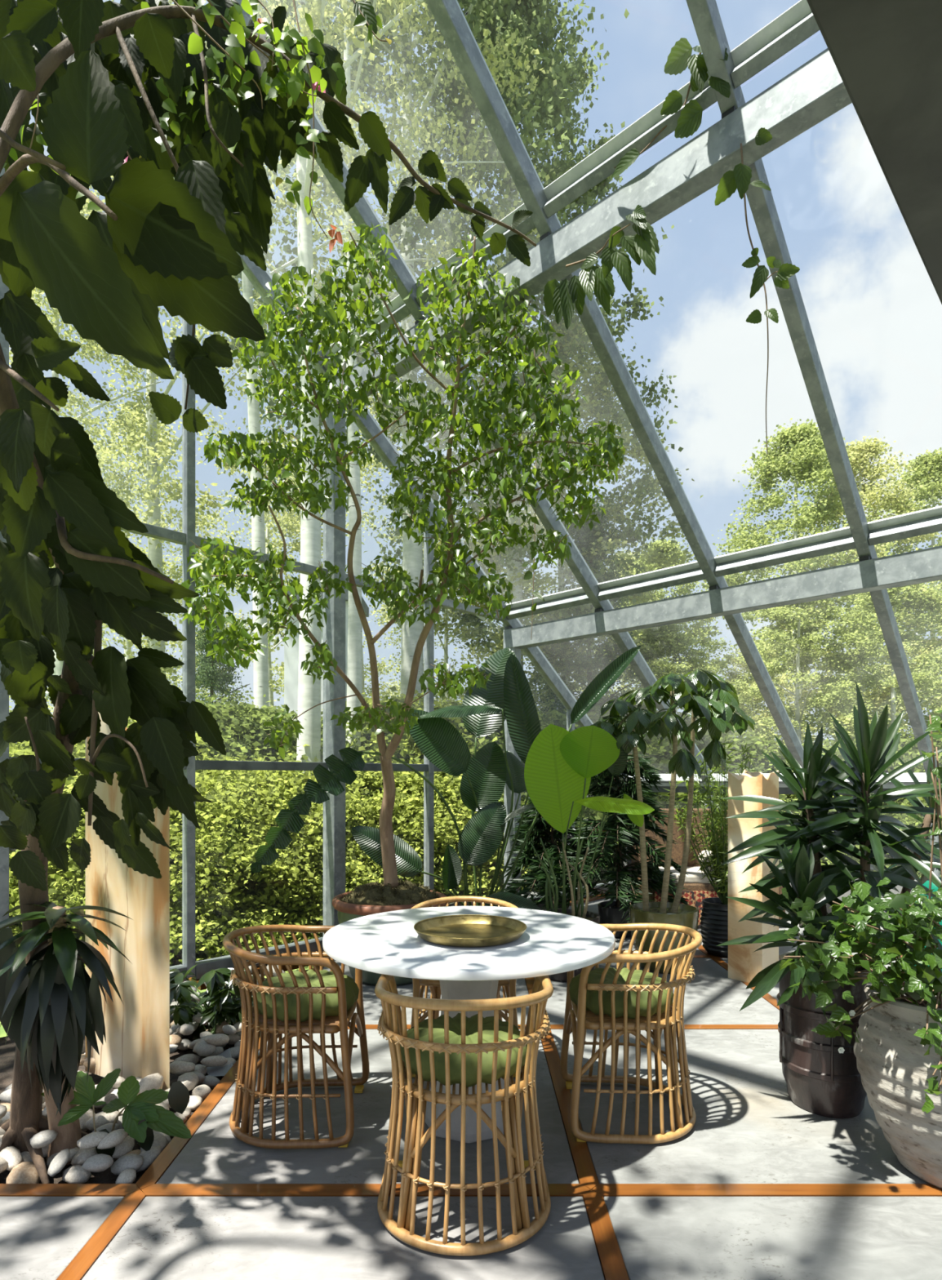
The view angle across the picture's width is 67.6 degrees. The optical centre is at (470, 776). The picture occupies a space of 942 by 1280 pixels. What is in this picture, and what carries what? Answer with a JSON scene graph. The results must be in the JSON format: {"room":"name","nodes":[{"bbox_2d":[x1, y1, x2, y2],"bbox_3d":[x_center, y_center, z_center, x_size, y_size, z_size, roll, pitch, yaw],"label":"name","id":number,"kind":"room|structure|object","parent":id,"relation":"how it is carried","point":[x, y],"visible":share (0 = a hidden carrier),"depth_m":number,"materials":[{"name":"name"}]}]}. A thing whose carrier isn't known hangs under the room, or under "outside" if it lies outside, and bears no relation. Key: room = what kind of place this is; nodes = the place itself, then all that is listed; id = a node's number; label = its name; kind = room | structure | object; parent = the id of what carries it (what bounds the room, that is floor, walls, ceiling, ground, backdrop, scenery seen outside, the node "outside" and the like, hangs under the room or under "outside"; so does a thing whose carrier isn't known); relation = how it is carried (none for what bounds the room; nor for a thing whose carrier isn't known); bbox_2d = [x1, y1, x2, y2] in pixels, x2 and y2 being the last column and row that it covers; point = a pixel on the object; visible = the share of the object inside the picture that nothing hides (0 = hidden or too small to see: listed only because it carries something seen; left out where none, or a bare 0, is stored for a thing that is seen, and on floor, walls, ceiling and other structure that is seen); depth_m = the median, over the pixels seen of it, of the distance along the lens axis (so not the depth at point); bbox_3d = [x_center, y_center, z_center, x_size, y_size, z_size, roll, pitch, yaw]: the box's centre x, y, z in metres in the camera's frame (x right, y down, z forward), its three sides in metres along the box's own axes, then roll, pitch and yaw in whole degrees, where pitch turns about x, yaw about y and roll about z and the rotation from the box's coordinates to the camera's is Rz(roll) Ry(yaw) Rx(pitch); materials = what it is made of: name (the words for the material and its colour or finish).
{"room":"sunroom","nodes":[
{"label":"sunroom","id":0,"kind":"room"},
{"bbox_2d":[0,955,308,1037],"bbox_3d":[0.000,1.190,25.000,90.000,1.749,90.000,0,0,0],"label":"ground","id":1,"kind":"structure","parent":0,"point":[2,1033],"depth_m":5.24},
{"bbox_2d":[8,742,211,958],"bbox_3d":[-3.925,0.824,7.012,4.216,2.706,4.418,0,0,-30],"label":"bush","id":2,"kind":"object","parent":1,"relation":"on","point":[70,780],"visible":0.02,"depth_m":5.81,"materials":[{"name":"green plant"}]},
{"bbox_2d":[31,185,204,722],"bbox_3d":[-7.600,-4.462,12.301,5.147,12.363,5.123,0,0,13],"label":"tree","id":3,"kind":"object","parent":1,"relation":"on","point":[89,422],"visible":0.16,"depth_m":12.51,"materials":[{"name":"green plant"}]},
{"bbox_2d":[8,400,252,724],"bbox_3d":[-9.229,-4.170,18.908,7.034,12.008,6.912,0,0,34],"label":"tree","id":4,"kind":"object","parent":1,"relation":"on","point":[164,442],"visible":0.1,"depth_m":18.96,"materials":[{"name":"green plant"}]},
{"bbox_2d":[8,715,267,964],"bbox_3d":[-3.862,0.676,7.973,5.029,3.017,5.067,0,0,-7],"label":"bush","id":5,"kind":"object","parent":1,"relation":"on","point":[18,746],"visible":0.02,"depth_m":7.22,"materials":[{"name":"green plant"}]},
{"bbox_2d":[0,964,308,1183],"bbox_3d":[-3.054,1.407,3.845,3.894,0.347,2.930,0,0,0],"label":"pebble bed","id":6,"kind":"object","parent":1,"relation":"on","point":[190,1058],"visible":0.34,"depth_m":2.75,"materials":[{"name":"stone"}]},
{"bbox_2d":[0,901,133,1164],"bbox_3d":[-1.442,0.926,2.413,0.508,0.975,0.590,0,0,0],"label":"dracaena","id":7,"kind":"object","parent":6,"relation":"on","point":[49,1003],"visible":0.99,"depth_m":2.36,"materials":[{"name":"green plant"}]},
{"bbox_2d":[40,1068,191,1156],"bbox_3d":[-1.299,1.254,2.603,0.595,0.306,0.204,0,0,6],"label":"plant","id":8,"kind":"object","parent":6,"relation":"on","point":[141,1115],"visible":0.88,"depth_m":2.58,"materials":[{"name":"plant"}]},
{"bbox_2d":[84,711,169,1089],"bbox_3d":[-1.559,0.487,3.179,0.561,1.785,0.026,0,0,29],"label":"pillar","id":9,"kind":"structure","parent":6,"relation":"on","point":[137,1027],"depth_m":3.14,"materials":[{"name":"beige wood"}]},
{"bbox_2d":[169,964,253,1039],"bbox_3d":[-1.405,1.262,3.846,0.652,0.506,0.562,0,0,0],"label":"shrub","id":10,"kind":"object","parent":6,"relation":"on","point":[218,1003],"visible":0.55,"depth_m":3.71,"materials":[{"name":"green plant"}]},
{"bbox_2d":[206,1048,233,1075],"bbox_3d":[-1.206,1.379,3.411,0.128,0.032,0.262,0,0,0],"label":"pebble","id":11,"kind":"object","parent":6,"relation":"on","point":[217,1070],"visible":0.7,"depth_m":3.35,"materials":[{"name":"grey stone"}]},
{"bbox_2d":[0,0,537,1183],"bbox_3d":[-1.842,-1.397,1.238,4.094,5.627,3.900,0,0,0],"label":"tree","id":12,"kind":"object","parent":6,"relation":"on","point":[94,67],"visible":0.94,"depth_m":1.95,"materials":[{"name":"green plant"}]},
{"bbox_2d":[2,0,391,253],"bbox_3d":[-0.792,-1.938,2.006,1.125,0.845,0.415,0,0,0],"label":"vine","id":13,"kind":"object","parent":12,"relation":"hanging from","point":[291,82],"visible":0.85,"depth_m":2.00,"materials":[{"name":"green plant"}]},
{"bbox_2d":[8,786,323,966],"bbox_3d":[-2.733,1.030,6.395,2.986,1.981,2.850,0,0,28],"label":"bush","id":14,"kind":"object","parent":1,"relation":"on","point":[215,888],"visible":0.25,"depth_m":5.79,"materials":[{"name":"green plant"}]},
{"bbox_2d":[8,165,323,714],"bbox_3d":[-6.283,-6.637,14.091,6.878,16.712,7.000,0,0,-20],"label":"tree","id":15,"kind":"object","parent":1,"relation":"on","point":[154,515],"visible":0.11,"depth_m":13.89,"materials":[{"name":"green plant"}]},
{"bbox_2d":[10,769,379,981],"bbox_3d":[-2.542,0.952,6.869,3.510,2.250,3.484,0,0,21],"label":"bush","id":16,"kind":"object","parent":1,"relation":"on","point":[250,917],"visible":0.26,"depth_m":6.22,"materials":[{"name":"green plant"}]},
{"bbox_2d":[195,609,250,710],"bbox_3d":[-4.307,-0.590,11.809,1.893,4.590,1.716,0,0,8],"label":"spruce tree","id":17,"kind":"object","parent":1,"relation":"on","point":[221,678],"visible":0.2,"depth_m":11.66,"materials":[{"name":"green plant"}]},
{"bbox_2d":[128,689,399,812],"bbox_3d":[-3.275,0.504,9.584,5.729,3.527,5.903,0,0,17],"label":"bush","id":18,"kind":"object","parent":1,"relation":"on","point":[233,722],"visible":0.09,"depth_m":8.84,"materials":[{"name":"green plant"}]},
{"bbox_2d":[164,431,367,710],"bbox_3d":[-5.818,-3.802,19.954,6.157,11.587,6.265,0,0,20],"label":"tree","id":19,"kind":"object","parent":1,"relation":"on","point":[268,536],"visible":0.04,"depth_m":19.55,"materials":[{"name":"green plant"}]},
{"bbox_2d":[96,0,446,709],"bbox_3d":[-3.657,-8.413,10.469,5.586,20.331,5.613,0,0,-45],"label":"tree","id":20,"kind":"object","parent":1,"relation":"on","point":[260,668],"visible":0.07,"depth_m":10.44,"materials":[{"name":"green plant"}]},
{"bbox_2d":[171,746,444,964],"bbox_3d":[-2.317,0.876,7.589,3.803,2.441,3.985,0,0,-25],"label":"bush","id":21,"kind":"object","parent":1,"relation":"on","point":[300,780],"visible":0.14,"depth_m":6.84,"materials":[{"name":"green plant"}]},
{"bbox_2d":[195,815,419,959],"bbox_3d":[-1.788,1.144,7.307,2.636,1.690,2.616,0,0,-43],"label":"bush","id":22,"kind":"object","parent":1,"relation":"on","point":[357,851],"visible":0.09,"depth_m":6.74,"materials":[{"name":"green plant"}]},
{"bbox_2d":[168,0,475,776],"bbox_3d":[-2.034,-7.420,8.634,4.741,18.583,4.549,0,0,0],"label":"tree","id":23,"kind":"object","parent":1,"relation":"on","point":[308,694],"visible":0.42,"depth_m":8.50,"materials":[{"name":"green plant"}]},
{"bbox_2d":[275,589,368,717],"bbox_3d":[-2.450,-0.600,11.800,1.300,4.760,1.240,0,0,0],"label":"shed","id":24,"kind":"object","parent":1,"relation":"on","point":[291,654],"visible":0.1,"depth_m":11.30,"materials":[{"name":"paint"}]},
{"bbox_2d":[211,713,460,822],"bbox_3d":[-2.263,0.575,10.485,6.118,3.412,5.937,0,0,-17],"label":"bush","id":25,"kind":"object","parent":1,"relation":"on","point":[365,726],"visible":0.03,"depth_m":9.38,"materials":[{"name":"green plant"}]},
{"bbox_2d":[238,343,479,703],"bbox_3d":[-2.689,-4.823,19.264,6.922,13.581,6.890,0,0,13],"label":"tree","id":26,"kind":"object","parent":1,"relation":"on","point":[379,464],"visible":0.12,"depth_m":18.53,"materials":[{"name":"green plant"}]},
{"bbox_2d":[204,0,561,751],"bbox_3d":[-1.599,-7.340,9.964,5.787,18.432,5.760,0,0,-33],"label":"tree","id":27,"kind":"object","parent":1,"relation":"on","point":[354,624],"visible":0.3,"depth_m":9.58,"materials":[{"name":"green plant"}]},
{"bbox_2d":[308,748,523,904],"bbox_3d":[-1.145,0.891,8.634,3.803,2.438,3.774,0,0,23],"label":"bush","id":28,"kind":"object","parent":1,"relation":"on","point":[371,779],"visible":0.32,"depth_m":7.84,"materials":[{"name":"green plant"}]},
{"bbox_2d":[224,0,629,703],"bbox_3d":[-1.388,-9.288,13.463,8.683,22.311,7.864,0,0,-28],"label":"tree","id":29,"kind":"object","parent":1,"relation":"on","point":[412,553],"visible":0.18,"depth_m":12.45,"materials":[{"name":"green plant"}]},
{"bbox_2d":[266,685,607,891],"bbox_3d":[-1.107,0.399,11.022,6.342,3.804,6.390,0,0,7],"label":"bush","id":30,"kind":"object","parent":1,"relation":"on","point":[406,740],"visible":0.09,"depth_m":9.61,"materials":[{"name":"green plant"}]},
{"bbox_2d":[362,515,528,706],"bbox_3d":[-0.869,-2.358,18.150,4.983,8.602,5.006,0,0,-12],"label":"tree","id":31,"kind":"object","parent":1,"relation":"on","point":[445,646],"visible":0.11,"depth_m":17.50,"materials":[{"name":"green plant"}]},
{"bbox_2d":[353,749,560,903],"bbox_3d":[-0.661,0.857,9.407,4.468,2.541,4.264,0,0,28],"label":"bush","id":32,"kind":"object","parent":1,"relation":"on","point":[456,780],"visible":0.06,"depth_m":8.19,"materials":[{"name":"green plant"}]},
{"bbox_2d":[384,702,617,897],"bbox_3d":[0.046,0.578,10.783,6.068,3.736,6.253,0,0,19],"label":"bush","id":33,"kind":"object","parent":1,"relation":"on","point":[491,737],"visible":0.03,"depth_m":9.32,"materials":[{"name":"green plant"}]},
{"bbox_2d":[361,0,703,692],"bbox_3d":[1.027,-7.898,14.901,7.485,19.762,6.779,0,0,15],"label":"tree","id":34,"kind":"object","parent":1,"relation":"on","point":[513,559],"visible":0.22,"depth_m":14.00,"materials":[{"name":"green plant"}]},
{"bbox_2d":[524,641,605,716],"bbox_3d":[1.754,-0.442,14.564,2.930,4.926,3.053,0,0,-20],"label":"tree","id":35,"kind":"object","parent":1,"relation":"on","point":[542,681],"visible":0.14,"depth_m":14.15,"materials":[{"name":"green plant"}]},
{"bbox_2d":[422,315,729,724],"bbox_3d":[2.186,-4.402,16.427,6.730,12.767,7.074,0,0,-33],"label":"tree","id":36,"kind":"object","parent":1,"relation":"on","point":[645,597],"visible":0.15,"depth_m":15.38,"materials":[{"name":"green plant"}]},
{"bbox_2d":[478,698,713,884],"bbox_3d":[1.225,0.557,11.992,7.037,3.924,6.829,0,0,16],"label":"bush","id":37,"kind":"object","parent":1,"relation":"on","point":[562,721],"visible":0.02,"depth_m":10.57,"materials":[{"name":"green plant"}]},
{"bbox_2d":[533,496,658,719],"bbox_3d":[2.389,-1.736,14.008,3.410,7.590,3.092,0,0,-26],"label":"tree","id":38,"kind":"object","parent":1,"relation":"on","point":[586,535],"visible":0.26,"depth_m":13.71,"materials":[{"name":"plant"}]},
{"bbox_2d":[571,548,682,714],"bbox_3d":[5.196,-3.081,24.047,4.390,9.340,4.614,0,0,-35],"label":"tree","id":39,"kind":"object","parent":1,"relation":"on","point":[630,553],"visible":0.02,"depth_m":23.73,"materials":[{"name":"green plant"}]},
{"bbox_2d":[600,622,736,738],"bbox_3d":[3.855,-0.496,14.000,3.124,5.251,3.412,0,0,-28],"label":"tree","id":40,"kind":"object","parent":1,"relation":"on","point":[667,637],"visible":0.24,"depth_m":13.77,"materials":[{"name":"green plant"}]},
{"bbox_2d":[603,535,741,720],"bbox_3d":[5.724,-2.758,20.987,4.544,8.852,4.964,0,0,10],"label":"tree","id":41,"kind":"object","parent":1,"relation":"on","point":[681,590],"visible":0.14,"depth_m":20.46,"materials":[{"name":"green plant"}]},
{"bbox_2d":[551,711,794,873],"bbox_3d":[2.530,0.632,12.486,7.032,3.921,6.824,0,0,-3],"label":"bush","id":42,"kind":"object","parent":1,"relation":"on","point":[661,761],"visible":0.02,"depth_m":10.46,"materials":[{"name":"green plant"}]},
{"bbox_2d":[595,728,919,875],"bbox_3d":[3.881,0.815,12.001,6.446,3.594,6.255,0,0,36],"label":"bush","id":43,"kind":"object","parent":1,"relation":"on","point":[761,760],"visible":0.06,"depth_m":11.01,"materials":[{"name":"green plant"}]},
{"bbox_2d":[719,639,823,759],"bbox_3d":[6.460,-0.555,16.034,2.949,5.154,3.100,0,0,-10],"label":"tree","id":44,"kind":"object","parent":1,"relation":"on","point":[732,675],"visible":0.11,"depth_m":15.76,"materials":[{"name":"green plant"}]},
{"bbox_2d":[685,417,914,767],"bbox_3d":[8.804,-3.892,18.976,6.034,11.399,6.592,0,0,34],"label":"tree","id":45,"kind":"object","parent":1,"relation":"on","point":[804,446],"visible":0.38,"depth_m":18.29,"materials":[{"name":"green plant"}]},
{"bbox_2d":[708,572,895,768],"bbox_3d":[6.337,-0.872,13.577,3.736,6.047,3.894,0,0,12],"label":"tree","id":46,"kind":"object","parent":1,"relation":"on","point":[782,615],"visible":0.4,"depth_m":13.11,"materials":[{"name":"green plant"}]},
{"bbox_2d":[727,727,941,877],"bbox_3d":[5.952,0.924,10.992,4.760,3.419,4.905,0,0,-20],"label":"bush","id":47,"kind":"object","parent":1,"relation":"on","point":[905,819],"visible":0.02,"depth_m":10.02,"materials":[{"name":"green plant"}]},
{"bbox_2d":[759,430,941,753],"bbox_3d":[11.053,-3.930,19.936,5.856,11.538,6.156,0,0,4],"label":"tree","id":48,"kind":"object","parent":1,"relation":"on","point":[866,450],"visible":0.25,"depth_m":19.46,"materials":[{"name":"green plant"}]},
{"bbox_2d":[786,580,941,738],"bbox_3d":[7.865,-0.942,13.003,3.902,6.107,4.263,0,0,-40],"label":"tree","id":49,"kind":"object","parent":1,"relation":"on","point":[926,597],"visible":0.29,"depth_m":12.77,"materials":[{"name":"green plant"}]},
{"bbox_2d":[815,447,941,740],"bbox_3d":[13.708,-3.922,20.915,6.430,11.706,6.701,0,0,45],"label":"tree","id":50,"kind":"object","parent":1,"relation":"on","point":[927,468],"visible":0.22,"depth_m":20.56,"materials":[{"name":"green plant"}]},
{"bbox_2d":[822,712,941,858],"bbox_3d":[7.699,0.792,12.003,6.596,3.678,6.401,0,0,30],"label":"bush","id":51,"kind":"object","parent":1,"relation":"on","point":[937,743],"visible":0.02,"depth_m":11.14,"materials":[{"name":"green plant"}]},
{"bbox_2d":[853,580,941,733],"bbox_3d":[11.760,-1.940,16.976,4.888,7.543,4.650,0,0,-40],"label":"tree","id":52,"kind":"object","parent":1,"relation":"on","point":[874,700],"visible":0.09,"depth_m":17.30,"materials":[{"name":"green plant"}]},
{"bbox_2d":[0,167,626,990],"bbox_3d":[-1.100,-2.441,5.421,0.180,7.672,8.636,0,0,44],"label":"window frame","id":53,"kind":"structure","parent":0,"point":[334,539],"depth_m":5.36,"materials":[{"name":"metal"}]},
{"bbox_2d":[448,902,482,906],"bbox_3d":[0.060,1.200,5.550,0.530,0.360,0.530,0,0,0],"label":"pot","id":54,"kind":"object","parent":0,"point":[472,903],"depth_m":5.72,"materials":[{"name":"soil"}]},
{"bbox_2d":[0,891,941,1279],"bbox_3d":[1.130,1.429,3.870,10.536,0.102,9.256,0,0,0],"label":"floor","id":55,"kind":"structure","parent":0,"point":[762,1185],"depth_m":2.34,"materials":[{"name":"concrete"}]},
{"bbox_2d":[222,924,369,1149],"bbox_3d":[-0.718,1.006,2.864,0.552,0.747,0.572,0,0,-2],"label":"rattan chair","id":56,"kind":"object","parent":55,"relation":"on","point":[254,1024],"visible":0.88,"depth_m":2.65,"materials":[{"name":"beige wicker"}]},
{"bbox_2d":[253,968,359,1022],"bbox_3d":[-0.670,0.882,2.866,0.423,0.128,0.423,0,0,-2],"label":"seat cushion","id":57,"kind":"object","parent":56,"relation":"on","point":[352,989],"visible":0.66,"depth_m":2.73,"materials":[{"name":"green fabric"}]},
{"bbox_2d":[181,222,626,986],"bbox_3d":[-0.395,-0.994,4.369,2.877,4.749,1.868,0,0,0],"label":"fig tree","id":58,"kind":"object","parent":55,"relation":"on","point":[393,895],"visible":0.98,"depth_m":4.20,"materials":[{"name":"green plant"}]},
{"bbox_2d":[250,645,640,910],"bbox_3d":[-0.207,0.178,5.179,2.714,2.404,1.068,0,0,-18],"label":"plant","id":59,"kind":"object","parent":55,"relation":"on","point":[509,697],"visible":0.78,"depth_m":5.22,"materials":[{"name":"green plant"}]},
{"bbox_2d":[374,973,553,1255],"bbox_3d":[-0.022,1.006,2.257,0.572,0.747,0.552,0,0,0],"label":"rattan chair","id":60,"kind":"object","parent":55,"relation":"on","point":[392,1024],"visible":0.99,"depth_m":2.10,"materials":[{"name":"beige wicker"}]},
{"bbox_2d":[400,1013,527,1087],"bbox_3d":[-0.022,0.882,2.304,0.423,0.128,0.423,0,0,0],"label":"seat cushion","id":61,"kind":"object","parent":60,"relation":"on","point":[455,1023],"visible":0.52,"depth_m":2.19,"materials":[{"name":"green fabric"}]},
{"bbox_2d":[410,895,521,1077],"bbox_3d":[-0.030,1.006,3.483,0.572,0.747,0.552,0,0,0],"label":"rattan chair","id":62,"kind":"object","parent":55,"relation":"on","point":[508,985],"visible":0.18,"depth_m":3.58,"materials":[{"name":"beige wicker"}]},
{"bbox_2d":[322,906,615,1143],"bbox_3d":[-0.008,1.002,2.830,1.152,0.757,1.152,0,0,0],"label":"dining table","id":63,"kind":"object","parent":55,"relation":"on","point":[386,943],"visible":0.72,"depth_m":2.64,"materials":[{"name":"white stone"}]},
{"bbox_2d":[413,914,526,946],"bbox_3d":[-0.003,0.601,2.745,0.441,0.043,0.441,0,0,0],"label":"brass tray","id":64,"kind":"object","parent":63,"relation":"on","point":[461,930],"visible":1,"depth_m":2.80,"materials":[{"name":"gold metal"}]},
{"bbox_2d":[500,796,603,910],"bbox_3d":[0.726,0.765,6.350,0.957,1.231,1.106,0,0,32],"label":"plant","id":65,"kind":"object","parent":55,"relation":"on","point":[537,877],"visible":0.57,"depth_m":6.21,"materials":[{"name":"plant"}]},
{"bbox_2d":[524,724,654,982],"bbox_3d":[0.830,0.498,4.812,0.847,1.764,0.583,0,0,18],"label":"plant","id":66,"kind":"object","parent":55,"relation":"on","point":[560,764],"visible":0.86,"depth_m":4.73,"materials":[{"name":"green plant"}]},
{"bbox_2d":[547,833,631,902],"bbox_3d":[1.180,0.975,7.120,0.840,0.810,0.440,0,0,0],"label":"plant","id":67,"kind":"object","parent":55,"relation":"on","point":[622,865],"visible":0.02,"depth_m":6.92,"materials":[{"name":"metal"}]},
{"bbox_2d":[533,751,689,937],"bbox_3d":[1.236,0.553,6.168,1.224,1.655,1.302,0,0,41],"label":"potted plant","id":68,"kind":"object","parent":55,"relation":"on","point":[620,828],"visible":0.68,"depth_m":5.99,"materials":[{"name":"plant"}]},
{"bbox_2d":[597,901,631,937],"bbox_3d":[1.280,1.245,6.150,0.340,0.270,0.340,0,0,0],"label":"pot","id":69,"kind":"object","parent":68,"relation":"on","point":[611,913],"depth_m":6.02,"materials":[{"name":"soil"}]},
{"bbox_2d":[560,923,702,1144],"bbox_3d":[0.663,1.006,2.899,0.552,0.747,0.572,0,0,3],"label":"rattan chair","id":70,"kind":"object","parent":55,"relation":"on","point":[672,1020],"visible":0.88,"depth_m":2.68,"materials":[{"name":"beige wicker"}]},
{"bbox_2d":[568,967,673,1018],"bbox_3d":[0.616,0.882,2.901,0.423,0.128,0.423,0,0,3],"label":"seat cushion","id":71,"kind":"object","parent":70,"relation":"on","point":[594,975],"visible":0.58,"depth_m":2.76,"materials":[{"name":"green fabric"}]},
{"bbox_2d":[591,668,755,973],"bbox_3d":[1.397,0.300,5.013,1.264,2.159,0.941,0,0,0],"label":"tree","id":72,"kind":"object","parent":55,"relation":"on","point":[683,763],"visible":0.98,"depth_m":4.92,"materials":[{"name":"green plant"}]},
{"bbox_2d":[631,808,785,928],"bbox_3d":[2.250,0.850,6.774,1.320,1.060,0.753,0,0,0],"label":"daybed","id":73,"kind":"object","parent":55,"relation":"on","point":[697,890],"visible":0.09,"depth_m":6.97,"materials":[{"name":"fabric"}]},
{"bbox_2d":[698,849,715,873],"bbox_3d":[2.269,0.805,6.696,0.170,0.170,0.522,0,0,13],"label":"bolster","id":74,"kind":"object","parent":73,"relation":"on","point":[702,851],"visible":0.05,"depth_m":6.46,"materials":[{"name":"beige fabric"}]},
{"bbox_2d":[699,897,728,957],"bbox_3d":[1.990,1.175,5.500,0.386,0.410,0.386,0,0,0],"label":"pot","id":75,"kind":"object","parent":55,"relation":"on","point":[714,914],"depth_m":5.39,"materials":[{"name":"ceramic"}]},
{"bbox_2d":[664,736,764,957],"bbox_3d":[1.992,0.522,5.506,0.850,1.716,0.872,0,0,-35],"label":"potted plant","id":76,"kind":"object","parent":55,"relation":"on","point":[714,914],"visible":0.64,"depth_m":5.46,"materials":[{"name":"green plant"}]},
{"bbox_2d":[728,768,778,982],"bbox_3d":[1.926,0.661,4.804,0.213,1.438,0.250,0,0,-39],"label":"pillar","id":77,"kind":"structure","parent":55,"relation":"on","point":[744,964],"depth_m":4.74,"materials":[{"name":"beige wood"}]},
{"bbox_2d":[776,951,871,1118],"bbox_3d":[1.499,1.080,2.982,0.380,0.600,0.380,0,0,0],"label":"pot","id":78,"kind":"object","parent":55,"relation":"on","point":[821,1080],"depth_m":2.84,"materials":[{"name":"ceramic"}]},
{"bbox_2d":[715,681,941,1118],"bbox_3d":[1.679,0.498,2.901,1.306,1.763,0.855,0,0,-12],"label":"dracaena","id":79,"kind":"object","parent":55,"relation":"on","point":[821,1080],"visible":0.66,"depth_m":2.84,"materials":[{"name":"green plant"}]},
{"bbox_2d":[778,709,941,1188],"bbox_3d":[1.519,0.560,2.391,1.007,1.639,0.620,0,0,-23],"label":"potted plant","id":80,"kind":"object","parent":55,"relation":"on","point":[898,1044],"visible":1,"depth_m":2.34,"materials":[{"name":"green plant"}]},
{"bbox_2d":[853,980,941,1188],"bbox_3d":[1.702,1.055,2.470,0.620,0.650,0.612,0,0,0],"label":"pot","id":81,"kind":"object","parent":55,"relation":"on","point":[895,1055],"depth_m":2.36,"materials":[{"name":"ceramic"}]},
{"bbox_2d":[914,876,941,970],"bbox_3d":[2.470,0.960,3.700,0.300,0.840,0.300,0,0,0],"label":"ceramic jar","id":82,"kind":"object","parent":55,"relation":"on","point":[926,884],"visible":0.06,"depth_m":3.64,"materials":[{"name":"teal ceramic"}]},
{"bbox_2d":[173,0,941,784],"bbox_3d":[1.763,-3.190,2.612,8.140,6.538,8.742,0,0,44],"label":"roof frame","id":83,"kind":"structure","parent":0,"point":[815,91],"depth_m":4.33,"materials":[{"name":"metal"}]},
{"bbox_2d":[521,37,799,639],"bbox_3d":[0.619,-2.247,4.225,0.677,2.297,2.943,0,0,-16],"label":"climbing vine","id":84,"kind":"object","parent":83,"relation":"hanging from","point":[563,297],"visible":0.97,"depth_m":3.36,"materials":[{"name":"green plant"}]},
{"bbox_2d":[623,782,940,918],"bbox_3d":[4.772,0.708,5.791,8.030,1.344,0.240,0,0,44],"label":"wall","id":85,"kind":"structure","parent":0,"point":[784,788],"depth_m":7.18,"materials":[{"name":"concrete"}]},
{"bbox_2d":[806,0,941,304],"bbox_3d":[0.912,-2.030,0.751,1.500,0.220,5.100,0,0,44],"label":"ceiling","id":86,"kind":"structure","parent":0,"point":[886,55],"depth_m":1.96,"materials":[{"name":"grey metal"}]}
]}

